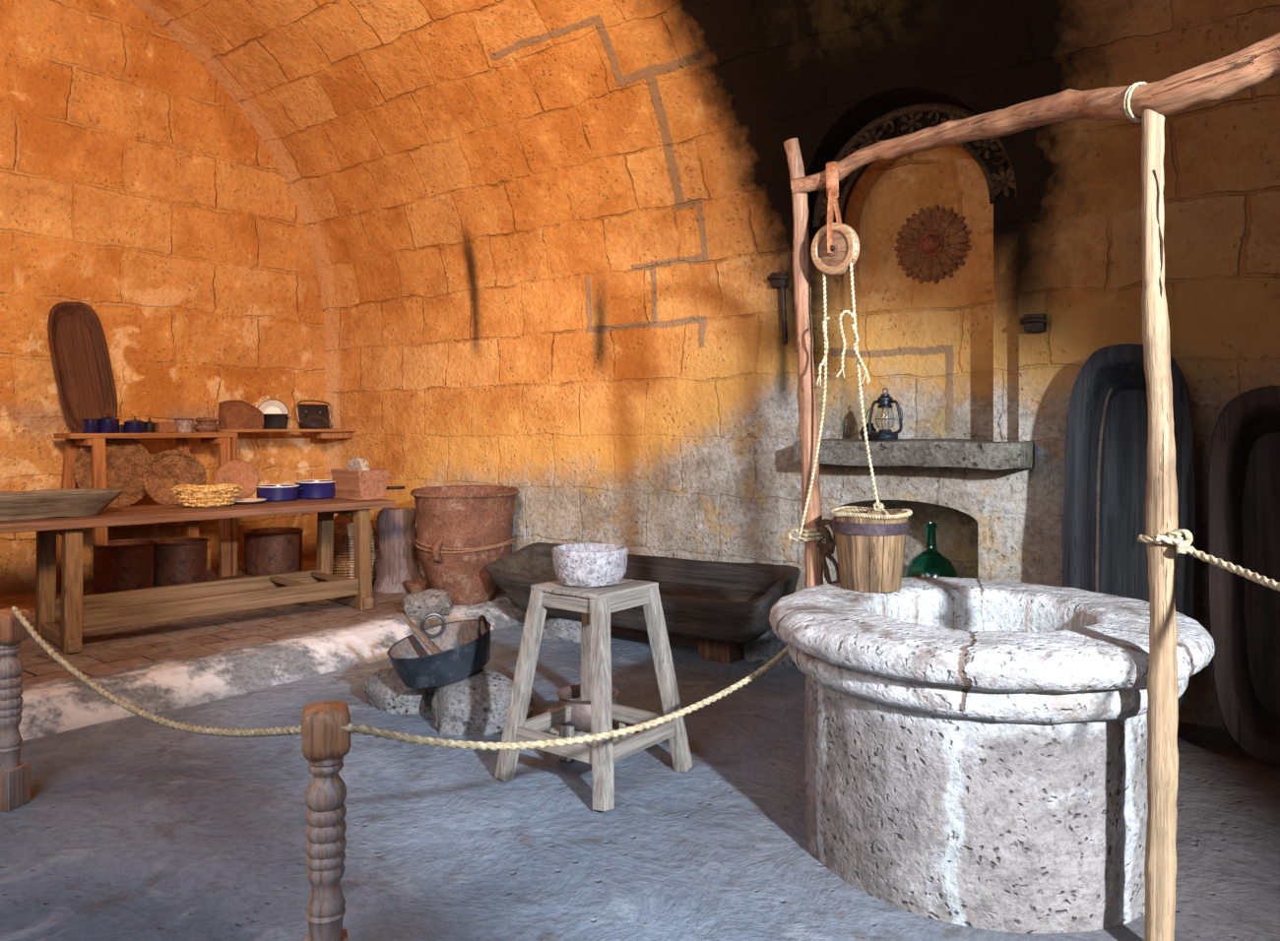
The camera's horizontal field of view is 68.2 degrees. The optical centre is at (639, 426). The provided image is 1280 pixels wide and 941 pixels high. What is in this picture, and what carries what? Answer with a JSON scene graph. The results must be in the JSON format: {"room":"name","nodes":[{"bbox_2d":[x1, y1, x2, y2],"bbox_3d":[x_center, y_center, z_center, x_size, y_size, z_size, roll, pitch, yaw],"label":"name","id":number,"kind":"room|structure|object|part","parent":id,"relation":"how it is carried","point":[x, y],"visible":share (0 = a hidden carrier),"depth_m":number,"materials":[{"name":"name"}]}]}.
{"room":"historic interior","nodes":[
{"label":"historic interior","id":0,"kind":"room"},
{"bbox_2d":[0,0,324,594],"bbox_3d":[-5.600,-1.100,6.527,0.500,5.800,9.500,0,0,38],"label":"wall","id":1,"kind":"structure","parent":0,"point":[135,189],"depth_m":7.95,"materials":[{"name":"orange stone"}]},
{"bbox_2d":[0,556,317,624],"bbox_3d":[-4.162,1.389,7.247,1.010,0.252,5.009,0,0,38],"label":"trim","id":2,"kind":"structure","parent":1,"relation":"attached to","point":[26,601],"depth_m":7.19,"materials":[{"name":"paint"}]},
{"bbox_2d":[91,539,155,594],"bbox_3d":[-3.968,1.084,7.269,0.432,0.383,0.432,0,0,38],"label":"cauldron","id":3,"kind":"object","parent":2,"relation":"on","point":[120,565],"visible":0.88,"depth_m":7.10,"materials":[{"name":"brown metal"}]},
{"bbox_2d":[54,432,237,593],"bbox_3d":[-3.920,0.668,7.609,0.620,1.237,1.333,0,0,38],"label":"wooden shelf","id":4,"kind":"object","parent":2,"relation":"on","point":[226,441],"visible":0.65,"depth_m":7.47,"materials":[{"name":"brown wood"}]},
{"bbox_3d":[-4.413,0.684,7.264,0.072,1.194,0.184,0,0,38],"label":"leg","id":5,"kind":"part","parent":4,"relation":"part of","materials":[{"name":"brown wood"}]},
{"bbox_2d":[48,301,117,433],"bbox_3d":[-4.411,-0.460,7.467,0.227,1.052,0.474,0,0,39],"label":"tray","id":6,"kind":"object","parent":4,"relation":"on","point":[81,359],"visible":0.91,"depth_m":7.49,"materials":[{"name":"red wood"}]},
{"bbox_2d":[81,418,99,433],"bbox_3d":[-4.222,-0.003,7.266,0.123,0.109,0.123,0,0,38],"label":"cup","id":7,"kind":"object","parent":4,"relation":"on","point":[90,425],"visible":1,"depth_m":7.22,"materials":[{"name":"blue ceramic"}]},
{"bbox_3d":[-4.126,0.686,7.220,0.059,1.190,0.105,0,0,38],"label":"leg","id":8,"kind":"part","parent":4,"relation":"part of","materials":[{"name":"brown wood"}]},
{"bbox_2d":[98,413,120,433],"bbox_3d":[-4.155,-0.024,7.386,0.163,0.152,0.163,0,0,38],"label":"enamel pot","id":9,"kind":"object","parent":4,"relation":"on","point":[107,424],"visible":0.9,"depth_m":7.33,"materials":[{"name":"blue metal"}]},
{"bbox_3d":[-4.155,-0.064,7.386,0.142,0.022,0.142,0,0,38],"label":"lid","id":10,"kind":"part","parent":9,"relation":"part of","materials":[{"name":"metal"}]},
{"bbox_2d":[73,438,151,508],"bbox_3d":[-4.130,0.346,7.438,0.130,0.595,0.604,0,0,37],"label":"disc","id":11,"kind":"object","parent":4,"relation":"on","point":[127,459],"visible":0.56,"depth_m":7.48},
{"bbox_2d":[118,424,125,433],"bbox_3d":[-4.101,0.020,7.456,0.073,0.064,0.073,0,0,38],"label":"cup","id":12,"kind":"object","parent":4,"relation":"on","point":[121,426],"visible":0.77,"depth_m":7.44,"materials":[{"name":"black metal"}]},
{"bbox_2d":[123,416,146,433],"bbox_3d":[-4.032,-0.014,7.545,0.169,0.132,0.169,0,0,38],"label":"enamel pot","id":13,"kind":"object","parent":4,"relation":"on","point":[134,425],"visible":1,"depth_m":7.49,"materials":[{"name":"blue metal"}]},
{"bbox_2d":[144,417,155,433],"bbox_3d":[-3.962,-0.009,7.637,0.089,0.122,0.089,0,0,38],"label":"cup","id":14,"kind":"object","parent":4,"relation":"on","point":[150,425],"visible":0.9,"depth_m":7.61,"materials":[{"name":"black metal"}]},
{"bbox_2d":[154,422,177,433],"bbox_3d":[-3.889,0.011,7.731,0.123,0.087,0.148,0,0,38],"label":"wooden box","id":15,"kind":"object","parent":4,"relation":"on","point":[160,427],"visible":0.91,"depth_m":7.68,"materials":[{"name":"brown wood"}]},
{"bbox_2d":[141,449,206,505],"bbox_3d":[-3.688,0.410,7.494,0.464,0.451,0.158,0,0,-34],"label":"disc","id":16,"kind":"object","parent":4,"relation":"on","point":[169,469],"visible":0.85,"depth_m":7.50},
{"bbox_2d":[174,418,193,432],"bbox_3d":[-3.790,-0.005,7.859,0.157,0.114,0.157,0,0,38],"label":"enamel mug","id":17,"kind":"object","parent":4,"relation":"on","point":[182,424],"visible":0.98,"depth_m":7.80,"materials":[{"name":"metal"}]},
{"bbox_3d":[-3.820,0.687,8.018,0.220,1.200,0.074,0,0,-34],"label":"leg","id":18,"kind":"part","parent":4,"relation":"part of","materials":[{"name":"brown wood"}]},
{"bbox_2d":[193,417,220,432],"bbox_3d":[-3.671,-0.009,8.015,0.200,0.134,0.195,0,0,38],"label":"pot","id":19,"kind":"object","parent":4,"relation":"on","point":[204,424],"visible":0.85,"depth_m":7.95,"materials":[{"name":"brown ceramic"}]},
{"bbox_3d":[-3.523,0.686,8.016,0.059,1.188,0.087,0,0,38],"label":"leg","id":20,"kind":"part","parent":4,"relation":"part of","materials":[{"name":"brown wood"}]},
{"bbox_3d":[-3.470,0.686,8.074,0.055,1.188,0.045,0,0,38],"label":"leg","id":21,"kind":"part","parent":4,"relation":"part of","materials":[{"name":"brown wood"}]},
{"bbox_2d":[153,537,208,586],"bbox_3d":[-3.713,1.099,7.632,0.422,0.353,0.422,0,0,38],"label":"cauldron","id":22,"kind":"object","parent":2,"relation":"on","point":[178,560],"visible":0.9,"depth_m":7.47,"materials":[{"name":"brown metal"}]},
{"bbox_2d":[243,526,303,575],"bbox_3d":[-3.189,1.090,8.230,0.492,0.374,0.492,0,0,38],"label":"cauldron","id":23,"kind":"object","parent":2,"relation":"on","point":[276,549],"visible":0.98,"depth_m":8.04,"materials":[{"name":"brown metal"}]},
{"bbox_2d":[0,618,1279,940],"bbox_3d":[-0.186,1.503,2.543,13.800,0.019,7.800,0,0,38],"label":"floor","id":24,"kind":"structure","parent":0,"point":[135,828],"depth_m":3.51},
{"bbox_2d":[0,608,31,812],"bbox_3d":[-2.501,1.114,3.740,0.121,0.780,0.120,0,0,8],"label":"post","id":25,"kind":"object","parent":24,"relation":"on","point":[15,776],"visible":0.97,"depth_m":3.71,"materials":[{"name":"brown wood"}]},
{"bbox_2d":[17,576,548,740],"bbox_3d":[-4.125,1.434,5.610,3.417,0.180,7.650,0,0,38],"label":"platform","id":26,"kind":"object","parent":24,"relation":"on","point":[168,665],"depth_m":5.74,"materials":[{"name":"tile"}]},
{"bbox_2d":[0,498,395,653],"bbox_3d":[-3.225,0.955,6.304,3.124,0.802,0.853,0,0,-44],"label":"wooden table","id":27,"kind":"object","parent":26,"relation":"on","point":[78,613],"visible":0.96,"depth_m":6.27,"materials":[{"name":"brown wood"}]},
{"bbox_3d":[-3.831,0.976,6.094,0.101,0.754,0.133,0,0,-44],"label":"leg","id":28,"kind":"part","parent":27,"relation":"part of","materials":[{"name":"brown wood"}]},
{"bbox_2d":[0,488,124,520],"bbox_3d":[-3.784,0.477,5.637,1.250,0.164,0.468,0,0,-43],"label":"tray","id":29,"kind":"object","parent":27,"relation":"on","point":[45,503],"visible":1,"depth_m":5.68,"materials":[{"name":"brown wood"}]},
{"bbox_3d":[-3.412,0.975,5.677,0.114,0.753,0.153,0,0,-44],"label":"leg","id":30,"kind":"part","parent":27,"relation":"part of","materials":[{"name":"brown wood"}]},
{"bbox_2d":[171,483,242,508],"bbox_3d":[-3.005,0.481,6.569,0.454,0.144,0.452,0,0,38],"label":"wicker basket","id":31,"kind":"object","parent":27,"relation":"on","point":[188,495],"visible":1,"depth_m":6.45,"materials":[{"name":"beige wicker"}]},
{"bbox_2d":[212,459,259,499],"bbox_3d":[-2.995,0.402,7.014,0.320,0.301,0.136,0,0,-12],"label":"wooden plate","id":32,"kind":"object","parent":27,"relation":"on","point":[244,474],"visible":0.73,"depth_m":7.01,"materials":[{"name":"brown wood"}]},
{"bbox_2d":[233,498,266,503],"bbox_3d":[-2.826,0.539,6.798,0.264,0.020,0.264,0,0,38],"label":"plate","id":33,"kind":"object","parent":27,"relation":"on","point":[245,500],"visible":0.88,"depth_m":6.85,"materials":[{"name":"white ceramic"}]},
{"bbox_2d":[256,484,303,501],"bbox_3d":[-2.720,0.498,7.097,0.313,0.109,0.313,0,0,24],"label":"pan","id":34,"kind":"object","parent":27,"relation":"on","point":[271,492],"visible":0.94,"depth_m":6.98,"materials":[{"name":"blue metal"}]},
{"bbox_2d":[294,479,335,499],"bbox_3d":[-2.512,0.489,7.329,0.313,0.129,0.313,0,0,24],"label":"pan","id":35,"kind":"object","parent":27,"relation":"on","point":[316,488],"visible":0.87,"depth_m":7.21,"materials":[{"name":"blue metal"}]},
{"bbox_3d":[-2.474,0.978,7.423,0.103,0.756,0.136,0,0,-44],"label":"leg","id":36,"kind":"part","parent":27,"relation":"part of","materials":[{"name":"brown wood"}]},
{"bbox_3d":[-2.053,0.976,6.992,0.100,0.755,0.137,0,0,-44],"label":"leg","id":37,"kind":"part","parent":27,"relation":"part of","materials":[{"name":"brown wood"}]},
{"bbox_2d":[330,456,405,500],"bbox_3d":[-2.087,0.397,7.358,0.419,0.315,0.468,0,0,44],"label":"grindstone","id":38,"kind":"object","parent":27,"relation":"on","point":[357,480],"visible":1,"depth_m":7.19,"materials":[{"name":"brown wood"}]},
{"bbox_3d":[-2.155,0.547,7.286,0.400,0.014,0.240,0,0,44],"label":"board","id":39,"kind":"part","parent":38,"relation":"part of","materials":[{"name":"brown wood"}]},
{"bbox_2d":[332,513,379,584],"bbox_3d":[-2.465,1.020,8.050,0.527,0.675,0.527,0,0,-35],"label":"wicker demijohn","id":40,"kind":"object","parent":26,"relation":"on","point":[344,545],"visible":0.3,"depth_m":7.83,"materials":[{"name":"wicker"}]},
{"bbox_2d":[372,507,423,593],"bbox_3d":[-2.001,1.040,7.852,0.408,0.740,0.437,0,0,38],"label":"tree stump","id":41,"kind":"object","parent":26,"relation":"on","point":[396,563],"visible":0.85,"depth_m":7.72,"materials":[{"name":"brown wood"}]},
{"bbox_2d":[401,588,451,616],"bbox_3d":[-1.547,1.272,6.853,0.354,0.176,0.243,0,0,-16],"label":"rock","id":42,"kind":"object","parent":26,"relation":"on","point":[422,603],"visible":0.95,"depth_m":6.77,"materials":[{"name":"grey stone"}]},
{"bbox_2d":[403,578,430,593],"bbox_3d":[-1.781,1.300,7.630,0.250,0.100,0.250,0,0,38],"label":"clay bowl","id":43,"kind":"object","parent":42,"relation":"on","point":[413,586],"visible":0.58,"depth_m":7.55,"materials":[{"name":"ceramic"}]},
{"bbox_2d":[410,485,519,605],"bbox_3d":[-1.359,0.923,7.360,0.831,0.885,0.863,0,0,38],"label":"clay piece","id":44,"kind":"object","parent":26,"relation":"on","point":[462,530],"visible":0.94,"depth_m":7.06,"materials":[{"name":"ceramic"}]},
{"bbox_2d":[301,701,350,940],"bbox_3d":[-0.821,1.114,2.470,0.121,0.780,0.120,0,0,-20],"label":"post","id":45,"kind":"object","parent":24,"relation":"on","point":[325,744],"visible":1,"depth_m":2.43,"materials":[{"name":"brown wood"}]},
{"bbox_2d":[10,606,301,737],"bbox_3d":[-1.643,0.842,3.120,1.997,0.277,0.091,0,0,38],"label":"rope","id":46,"kind":"object","parent":45,"relation":"hanging from","point":[288,731],"visible":0.91,"depth_m":3.15,"materials":[{"name":"fabric"}]},
{"bbox_2d":[341,645,788,751],"bbox_3d":[0.023,0.875,3.165,0.160,0.220,2.165,0,0,44],"label":"rope","id":47,"kind":"object","parent":45,"relation":"hanging from","point":[365,731],"visible":0.88,"depth_m":2.83,"materials":[{"name":"fabric"}]},
{"bbox_2d":[363,667,435,714],"bbox_3d":[-1.271,1.398,5.080,0.434,0.224,0.316,0,0,38],"label":"rock","id":48,"kind":"object","parent":24,"relation":"on","point":[385,691],"visible":0.6,"depth_m":4.95,"materials":[{"name":"grey stone"}]},
{"bbox_2d":[431,666,534,735],"bbox_3d":[-0.790,1.370,4.788,0.520,0.280,0.436,0,0,-3],"label":"rock","id":49,"kind":"object","parent":24,"relation":"on","point":[479,703],"visible":0.67,"depth_m":4.60,"materials":[{"name":"grey stone"}]},
{"bbox_2d":[386,612,491,689],"bbox_3d":[-1.023,1.133,4.835,0.520,0.350,0.526,0,0,-42],"label":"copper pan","id":50,"kind":"object","parent":49,"relation":"on","point":[465,645],"visible":0.99,"depth_m":4.71,"materials":[{"name":"grey metal"}]},
{"bbox_2d":[399,613,442,654],"bbox_3d":[-1.113,1.086,4.840,0.279,0.232,0.072,0,0,18],"label":"wooden scoop","id":51,"kind":"object","parent":50,"relation":"in","point":[426,641],"visible":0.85,"depth_m":4.84,"materials":[{"name":"brown wood"}]},
{"bbox_3d":[-1.106,1.064,5.054,0.135,0.134,0.027,0,0,-18],"label":"ring handle","id":52,"kind":"part","parent":50,"relation":"part of","materials":[{"name":"grey metal"}]},
{"bbox_3d":[-0.800,1.025,4.796,0.029,0.134,0.134,0,0,9],"label":"ring handle","id":53,"kind":"part","parent":50,"relation":"part of","materials":[{"name":"grey metal"}]},
{"bbox_2d":[542,616,581,642],"bbox_3d":[-0.490,1.387,6.721,0.408,0.245,0.336,0,0,38],"label":"rock","id":54,"kind":"object","parent":24,"relation":"on","point":[554,628],"visible":0.37,"depth_m":6.58,"materials":[{"name":"stone"}]},
{"bbox_2d":[486,542,800,642],"bbox_3d":[-0.051,1.110,6.430,2.310,0.440,0.648,0,0,34],"label":"trough","id":55,"kind":"object","parent":54,"relation":"on","point":[725,602],"visible":0.67,"depth_m":6.21,"materials":[{"name":"black wood"}]},
{"bbox_2d":[542,706,635,762],"bbox_3d":[-0.245,1.425,4.432,0.361,0.152,0.361,0,0,-19],"label":"stand","id":56,"kind":"object","parent":24,"relation":"on","point":[562,731],"visible":0.24,"depth_m":4.32,"materials":[{"name":"grey wood"}]},
{"bbox_2d":[556,684,618,731],"bbox_3d":[-0.245,1.325,4.432,0.293,0.158,0.293,0,0,38],"label":"pot","id":57,"kind":"object","parent":56,"relation":"on","point":[568,695],"visible":0.53,"depth_m":4.31,"materials":[{"name":"orange metal"}]},
{"bbox_2d":[494,577,692,811],"bbox_3d":[-0.194,1.093,4.081,0.611,0.830,0.611,0,0,38],"label":"stool","id":58,"kind":"object","parent":24,"relation":"on","point":[596,606],"visible":0.85,"depth_m":4.01,"materials":[{"name":"grey wood"}]},
{"bbox_3d":[-0.502,1.100,4.042,0.237,0.811,0.085,0,0,-7],"label":"leg","id":59,"kind":"part","parent":58,"relation":"part of","materials":[{"name":"grey wood"}]},
{"bbox_3d":[-0.234,1.099,4.390,0.086,0.814,0.236,0,0,-8],"label":"leg","id":60,"kind":"part","parent":58,"relation":"part of","materials":[{"name":"grey wood"}]},
{"bbox_2d":[551,543,628,588],"bbox_3d":[-0.216,0.603,4.087,0.326,0.165,0.326,0,0,38],"label":"stone bowl","id":61,"kind":"object","parent":58,"relation":"on","point":[578,565],"visible":1,"depth_m":3.96,"materials":[{"name":"grey stone"}]},
{"bbox_3d":[-0.153,1.100,3.773,0.087,0.815,0.235,0,0,-8],"label":"leg","id":62,"kind":"part","parent":58,"relation":"part of","materials":[{"name":"grey wood"}]},
{"bbox_3d":[0.115,1.101,4.121,0.232,0.813,0.085,0,0,-8],"label":"leg","id":63,"kind":"part","parent":58,"relation":"part of","materials":[{"name":"grey wood"}]},
{"bbox_2d":[698,638,744,664],"bbox_3d":[0.538,1.402,6.119,0.251,0.233,0.232,0,0,38],"label":"support block","id":64,"kind":"object","parent":24,"relation":"on","point":[729,653],"visible":0.56,"depth_m":6.03,"materials":[{"name":"brown wood"}]},
{"bbox_2d":[742,628,795,665],"bbox_3d":[0.854,1.373,6.110,0.409,0.275,0.375,0,0,38],"label":"rock","id":65,"kind":"object","parent":24,"relation":"on","point":[768,646],"visible":0.41,"depth_m":5.95,"materials":[{"name":"stone"}]},
{"bbox_2d":[783,137,823,587],"bbox_3d":[0.710,0.149,4.040,0.200,2.744,0.103,0,0,-4],"label":"post","id":66,"kind":"object","parent":24,"relation":"on","point":[807,406],"visible":0.62,"depth_m":4.02,"materials":[{"name":"brown wood"}]},
{"bbox_2d":[786,518,839,583],"bbox_3d":[0.753,0.533,4.032,0.232,0.288,0.121,0,0,38],"label":"tie","id":67,"kind":"object","parent":66,"relation":"attached to","point":[826,549],"visible":0.93,"depth_m":3.97,"materials":[{"name":"fabric"}]},
{"bbox_3d":[0.789,0.533,3.967,0.109,0.288,0.057,0,0,15],"label":"cord","id":68,"kind":"part","parent":67,"relation":"part of","materials":[{"name":"brown leather"}]},
{"bbox_2d":[768,576,1215,933],"bbox_3d":[1.207,1.086,3.400,1.463,0.887,1.464,0,0,23],"label":"well","id":69,"kind":"object","parent":24,"relation":"on","point":[976,749],"visible":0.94,"depth_m":2.86,"materials":[{"name":"stone"}]},
{"bbox_2d":[830,502,912,592],"bbox_3d":[0.928,0.475,3.802,0.322,0.346,0.321,0,0,38],"label":"bucket","id":70,"kind":"object","parent":69,"relation":"on","point":[869,547],"visible":1,"depth_m":3.69,"materials":[{"name":"brown wood"}]},
{"bbox_3d":[1.206,0.822,3.401,1.328,0.124,1.328,0,0,38],"label":"moulding","id":71,"kind":"part","parent":69,"relation":"part of","materials":[{"name":"stone"}]},
{"bbox_2d":[1061,343,1196,711],"bbox_3d":[2.459,0.531,4.747,0.589,1.886,0.437,0,0,33],"label":"trough","id":72,"kind":"object","parent":24,"relation":"on","point":[1106,444],"visible":0.47,"depth_m":4.80,"materials":[{"name":"black wood"}]},
{"bbox_2d":[1140,109,1178,940],"bbox_3d":[1.457,0.316,2.650,0.097,2.412,0.085,0,0,-2],"label":"post","id":73,"kind":"object","parent":24,"relation":"on","point":[1161,499],"visible":0.98,"depth_m":2.62,"materials":[{"name":"beige wood"}]},
{"bbox_2d":[790,32,1279,193],"bbox_3d":[1.245,-0.968,3.091,0.207,0.313,2.238,0,0,-29],"label":"beam","id":74,"kind":"structure","parent":73,"relation":"on","point":[1258,63],"depth_m":2.82,"materials":[{"name":"brown wood"}]},
{"bbox_2d":[811,161,859,274],"bbox_3d":[0.790,-0.857,3.862,0.139,0.479,0.224,0,0,-17],"label":"pulley","id":75,"kind":"object","parent":74,"relation":"hanging from","point":[833,244],"visible":1,"depth_m":3.85,"materials":[{"name":"brown wood"}]},
{"bbox_2d":[798,225,880,535],"bbox_3d":[0.789,-0.179,3.868,0.374,1.288,0.131,0,0,38],"label":"rope","id":76,"kind":"object","parent":75,"relation":"hanging from","point":[824,323],"visible":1,"depth_m":3.83,"materials":[{"name":"beige fabric"}]},
{"bbox_2d":[1123,81,1147,123],"bbox_3d":[1.429,-0.925,2.700,0.112,0.113,0.032,0,0,-21],"label":"tie","id":77,"kind":"object","parent":74,"relation":"attached to","point":[1131,88],"visible":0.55,"depth_m":2.68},
{"bbox_2d":[1137,528,1279,591],"bbox_3d":[1.506,0.343,2.231,0.114,0.126,0.960,0,0,-7],"label":"rope","id":78,"kind":"object","parent":73,"relation":"attached to","point":[1184,546],"visible":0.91,"depth_m":2.54,"materials":[{"name":"fabric"}]},
{"bbox_2d":[1207,384,1279,765],"bbox_3d":[2.952,0.642,4.249,0.725,1.653,0.490,0,0,24],"label":"trough","id":79,"kind":"object","parent":24,"relation":"on","point":[1244,470],"visible":0.99,"depth_m":4.31,"materials":[{"name":"brown wood"}]},
{"bbox_2d":[128,0,1279,345],"bbox_3d":[-0.464,-2.821,2.183,13.800,4.043,10.312,0,0,38],"label":"ceiling","id":80,"kind":"structure","parent":0,"point":[447,166],"depth_m":6.36,"materials":[{"name":"orange stone"}]},
{"bbox_2d":[812,103,1017,228],"bbox_3d":[1.668,-1.635,5.800,1.342,0.672,0.060,0,0,38],"label":"arch","id":81,"kind":"object","parent":80,"relation":"attached to","point":[1003,180],"visible":0.64,"depth_m":5.76,"materials":[{"name":"stone"}]},
{"bbox_2d":[820,196,839,222],"bbox_3d":[1.234,-1.417,6.142,0.187,0.187,0.048,0,0,38],"label":"strap","id":82,"kind":"object","parent":81,"relation":"on","point":[823,200],"depth_m":6.15,"materials":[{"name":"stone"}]},
{"bbox_2d":[857,128,884,149],"bbox_3d":[1.462,-1.799,5.967,0.184,0.184,0.048,0,0,38],"label":"flower","id":83,"kind":"object","parent":81,"relation":"on","point":[871,136],"depth_m":5.96,"materials":[{"name":"stone"}]},
{"bbox_2d":[900,113,922,132],"bbox_3d":[1.672,-1.865,5.805,0.141,0.155,0.048,0,0,38],"label":"flower","id":84,"kind":"object","parent":81,"relation":"on","point":[912,122],"depth_m":5.79,"materials":[{"name":"stone"}]},
{"bbox_2d":[940,113,964,123],"bbox_3d":[1.882,-1.799,5.643,0.184,0.184,0.048,0,0,38],"label":"flower","id":85,"kind":"object","parent":81,"relation":"on","point":[951,115],"depth_m":5.63,"materials":[{"name":"stone"}]},
{"bbox_2d":[973,137,999,158],"bbox_3d":[2.029,-1.640,5.529,0.148,0.156,0.048,0,0,38],"label":"flower","id":86,"kind":"object","parent":81,"relation":"on","point":[987,145],"depth_m":5.52,"materials":[{"name":"stone"}]},
{"bbox_2d":[987,165,1015,196],"bbox_3d":[2.109,-1.417,5.467,0.187,0.187,0.048,0,0,38],"label":"flower","id":87,"kind":"object","parent":81,"relation":"on","point":[1003,180],"depth_m":5.47,"materials":[{"name":"stone"}]},
{"bbox_2d":[894,204,971,284],"bbox_3d":[1.851,-1.160,6.016,0.506,0.509,0.119,0,0,38],"label":"medallion","id":88,"kind":"object","parent":80,"relation":"attached to","point":[932,242],"visible":1,"depth_m":6.00,"materials":[{"name":"red ceramic"}]},
{"bbox_2d":[324,260,1279,729],"bbox_3d":[2.347,0.400,5.830,13.800,2.400,1.100,0,0,38],"label":"wall","id":89,"kind":"structure","parent":0,"point":[674,435],"depth_m":6.33,"materials":[{"name":"stone"}]},
{"bbox_2d":[217,428,355,439],"bbox_3d":[-3.240,0.068,8.606,0.344,0.093,1.324,0,0,38],"label":"wall shelf","id":90,"kind":"object","parent":89,"relation":"attached to","point":[324,433],"visible":0.86,"depth_m":8.75,"materials":[{"name":"brown wood"}]},
{"bbox_2d":[218,399,263,429],"bbox_3d":[-3.495,-0.100,8.251,0.234,0.256,0.376,0,0,38],"label":"cutting board","id":91,"kind":"object","parent":90,"relation":"on","point":[233,414],"visible":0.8,"depth_m":8.16,"materials":[{"name":"orange wood"}]},
{"bbox_2d":[257,399,288,426],"bbox_3d":[-3.340,-0.112,8.595,0.276,0.270,0.098,0,0,-22],"label":"plate","id":92,"kind":"object","parent":90,"relation":"on","point":[269,406],"visible":0.44,"depth_m":8.62,"materials":[{"name":"white ceramic"}]},
{"bbox_2d":[263,413,291,429],"bbox_3d":[-3.257,-0.043,8.452,0.215,0.134,0.212,0,0,31],"label":"enamel pot","id":93,"kind":"object","parent":90,"relation":"on","point":[271,420],"visible":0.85,"depth_m":8.37,"materials":[{"name":"black metal"}]},
{"bbox_2d":[298,409,327,429],"bbox_3d":[-3.027,-0.066,8.752,0.260,0.180,0.260,0,0,38],"label":"pot","id":94,"kind":"object","parent":90,"relation":"on","point":[309,421],"visible":1,"depth_m":8.67,"materials":[{"name":"brown metal"}]},
{"bbox_2d":[296,399,332,428],"bbox_3d":[-3.072,-0.108,8.922,0.055,0.277,0.381,0,0,38],"label":"metal tray","id":95,"kind":"object","parent":90,"relation":"on","point":[312,409],"visible":0.68,"depth_m":8.94,"materials":[{"name":"black metal"}]},
{"bbox_2d":[767,271,788,344],"bbox_3d":[0.912,-0.776,6.194,0.149,0.474,0.087,0,0,38],"label":"iron bracket","id":96,"kind":"object","parent":89,"relation":"attached to","point":[780,280],"visible":1,"depth_m":6.17,"materials":[{"name":"black metal"}]},
{"bbox_2d":[769,271,788,288],"bbox_3d":[0.915,-0.961,6.201,0.114,0.104,0.066,0,0,38],"label":"socket","id":97,"kind":"object","parent":96,"relation":"attached to","point":[780,280],"depth_m":6.17,"materials":[{"name":"black metal"}]},
{"bbox_2d":[793,439,1034,470],"bbox_3d":[1.680,0.162,5.715,1.377,0.169,0.654,0,0,38],"label":"mantel shelf","id":98,"kind":"object","parent":89,"relation":"attached to","point":[989,455],"visible":0.76,"depth_m":5.37,"materials":[{"name":"grey stone"}]},
{"bbox_2d":[859,423,876,440],"bbox_3d":[1.401,0.032,5.801,0.100,0.100,0.100,0,0,38],"label":"jar","id":99,"kind":"object","parent":98,"relation":"on","point":[869,437],"visible":0.46,"depth_m":5.77,"materials":[{"name":"ceramic"}]},
{"bbox_2d":[865,387,902,440],"bbox_3d":[1.451,-0.072,5.604,0.236,0.309,0.164,0,0,38],"label":"lantern","id":100,"kind":"object","parent":98,"relation":"on","point":[885,418],"visible":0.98,"depth_m":5.57,"materials":[{"name":"black paint"}]},
{"bbox_3d":[1.429,-0.027,5.575,0.236,0.164,0.090,0,0,38],"label":"handle","id":101,"kind":"part","parent":100,"relation":"part of","materials":[{"name":"black paint"}]},
{"bbox_3d":[1.455,0.049,5.608,0.152,0.066,0.152,0,0,38],"label":"fuel tank","id":102,"kind":"part","parent":100,"relation":"part of","materials":[{"name":"black metal"}]},
{"bbox_3d":[1.455,-0.048,5.608,0.112,0.130,0.112,0,0,38],"label":"globe","id":103,"kind":"part","parent":100,"relation":"part of","materials":[{"name":"clear glass"}]},
{"bbox_2d":[904,522,957,577],"bbox_3d":[1.806,0.850,5.868,0.320,0.500,0.320,0,0,38],"label":"demijohn","id":104,"kind":"object","parent":89,"relation":"on","point":[929,563],"visible":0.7,"depth_m":5.80,"materials":[{"name":"green glass"}]},
{"bbox_2d":[1019,313,1047,332],"bbox_3d":[2.178,-0.571,5.216,0.149,0.104,0.084,0,0,38],"label":"iron bracket","id":105,"kind":"object","parent":89,"relation":"attached to","point":[1033,323],"visible":1,"depth_m":5.20,"materials":[{"name":"black metal"}]}
]}

